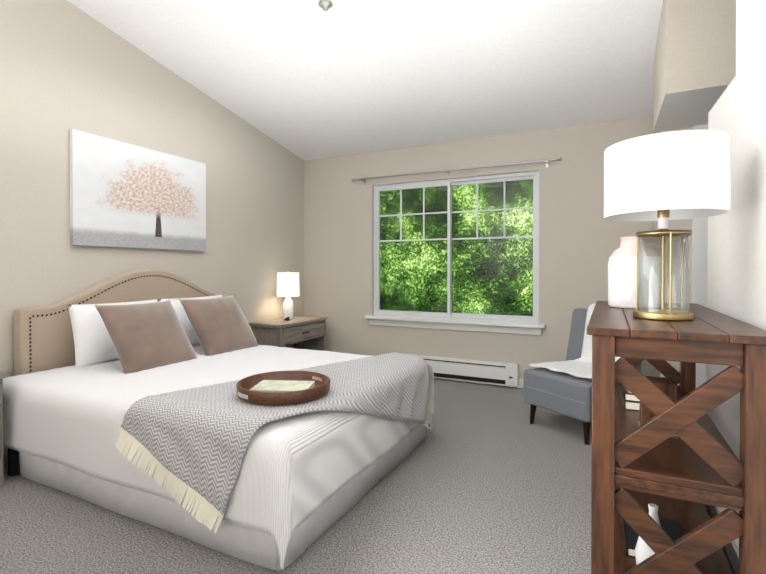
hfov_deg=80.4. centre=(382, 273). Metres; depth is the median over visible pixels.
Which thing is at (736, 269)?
wall
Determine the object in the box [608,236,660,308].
jug vase
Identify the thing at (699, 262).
door frame
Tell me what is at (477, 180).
window
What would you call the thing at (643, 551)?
bud vase
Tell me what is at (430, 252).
backdrop
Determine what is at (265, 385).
book
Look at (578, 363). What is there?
throw
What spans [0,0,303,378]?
wall
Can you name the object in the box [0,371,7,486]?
nightstand
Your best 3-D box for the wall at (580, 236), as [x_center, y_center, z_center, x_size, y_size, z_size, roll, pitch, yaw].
[1.203,-0.152,4.384,4.900,2.460,0.140,0,1,26]
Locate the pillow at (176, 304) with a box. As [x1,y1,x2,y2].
[158,295,221,345]
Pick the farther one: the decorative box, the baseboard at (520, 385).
the baseboard at (520, 385)
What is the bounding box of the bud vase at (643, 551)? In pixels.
[635,503,660,564]
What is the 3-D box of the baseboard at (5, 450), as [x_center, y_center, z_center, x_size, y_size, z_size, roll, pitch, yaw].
[-2.284,1.052,2.646,0.016,0.085,6.100,0,1,26]
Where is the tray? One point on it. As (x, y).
(290, 387)
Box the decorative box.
[638,376,678,438]
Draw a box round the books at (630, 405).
[620,388,639,410]
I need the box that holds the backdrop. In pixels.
[380,179,532,315]
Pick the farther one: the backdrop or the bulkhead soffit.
the backdrop
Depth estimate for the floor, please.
2.03 m
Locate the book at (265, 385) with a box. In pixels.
[250,380,314,391]
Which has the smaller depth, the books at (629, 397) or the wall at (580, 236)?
the books at (629, 397)
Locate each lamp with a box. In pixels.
[277,272,299,319]
[604,130,730,320]
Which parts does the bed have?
headboard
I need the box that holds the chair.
[523,303,641,444]
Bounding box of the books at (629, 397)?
[624,387,639,401]
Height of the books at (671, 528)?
0.030 m
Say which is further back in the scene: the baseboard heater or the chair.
the baseboard heater
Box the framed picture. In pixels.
[69,129,205,250]
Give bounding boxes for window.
[365,171,544,334]
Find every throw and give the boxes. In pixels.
[121,352,428,514]
[529,303,619,378]
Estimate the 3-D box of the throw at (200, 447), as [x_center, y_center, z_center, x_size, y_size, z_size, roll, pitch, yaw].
[-0.394,0.734,2.462,0.910,0.381,1.583,0,1,26]
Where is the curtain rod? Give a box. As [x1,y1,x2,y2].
[351,157,561,184]
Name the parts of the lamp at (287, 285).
lamp shade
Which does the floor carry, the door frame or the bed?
the bed
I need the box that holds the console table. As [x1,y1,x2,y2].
[586,301,765,573]
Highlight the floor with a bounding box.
[0,378,734,573]
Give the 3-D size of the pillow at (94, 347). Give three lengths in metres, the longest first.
0.620 x 0.400 x 0.194 m
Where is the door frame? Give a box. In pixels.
[692,124,707,387]
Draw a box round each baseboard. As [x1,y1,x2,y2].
[3,447,18,456]
[436,378,522,387]
[707,505,738,573]
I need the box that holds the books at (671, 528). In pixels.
[622,517,682,557]
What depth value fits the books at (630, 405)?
1.91 m
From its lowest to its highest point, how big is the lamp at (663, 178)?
0.590 m
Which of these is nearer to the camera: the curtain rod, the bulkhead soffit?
the bulkhead soffit
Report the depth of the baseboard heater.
4.40 m
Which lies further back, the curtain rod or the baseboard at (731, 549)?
the curtain rod
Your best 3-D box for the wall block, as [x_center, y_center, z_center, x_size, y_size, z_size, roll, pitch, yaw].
[2.593,-0.091,3.195,1.150,2.360,0.750,0,1,26]
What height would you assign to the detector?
0.036 m
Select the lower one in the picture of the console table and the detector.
the console table
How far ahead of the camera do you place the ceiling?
3.36 m
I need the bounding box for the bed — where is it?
[3,269,434,571]
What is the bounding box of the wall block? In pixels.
[651,127,692,384]
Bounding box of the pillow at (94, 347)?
[67,299,156,366]
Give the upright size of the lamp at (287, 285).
0.504 m
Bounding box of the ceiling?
[67,0,662,160]
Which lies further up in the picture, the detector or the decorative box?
the detector
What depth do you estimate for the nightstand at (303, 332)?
4.56 m
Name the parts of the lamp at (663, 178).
glass, lamp shade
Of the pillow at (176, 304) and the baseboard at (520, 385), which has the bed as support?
the pillow at (176, 304)
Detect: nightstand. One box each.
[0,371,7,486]
[248,315,327,350]
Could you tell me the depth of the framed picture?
3.39 m
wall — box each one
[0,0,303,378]
[304,115,652,378]
[707,0,765,550]
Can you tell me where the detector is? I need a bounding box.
[318,0,332,10]
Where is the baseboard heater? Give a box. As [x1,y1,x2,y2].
[402,353,518,386]
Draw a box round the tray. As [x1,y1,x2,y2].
[236,370,329,404]
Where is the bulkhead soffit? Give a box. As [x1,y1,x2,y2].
[653,0,735,130]

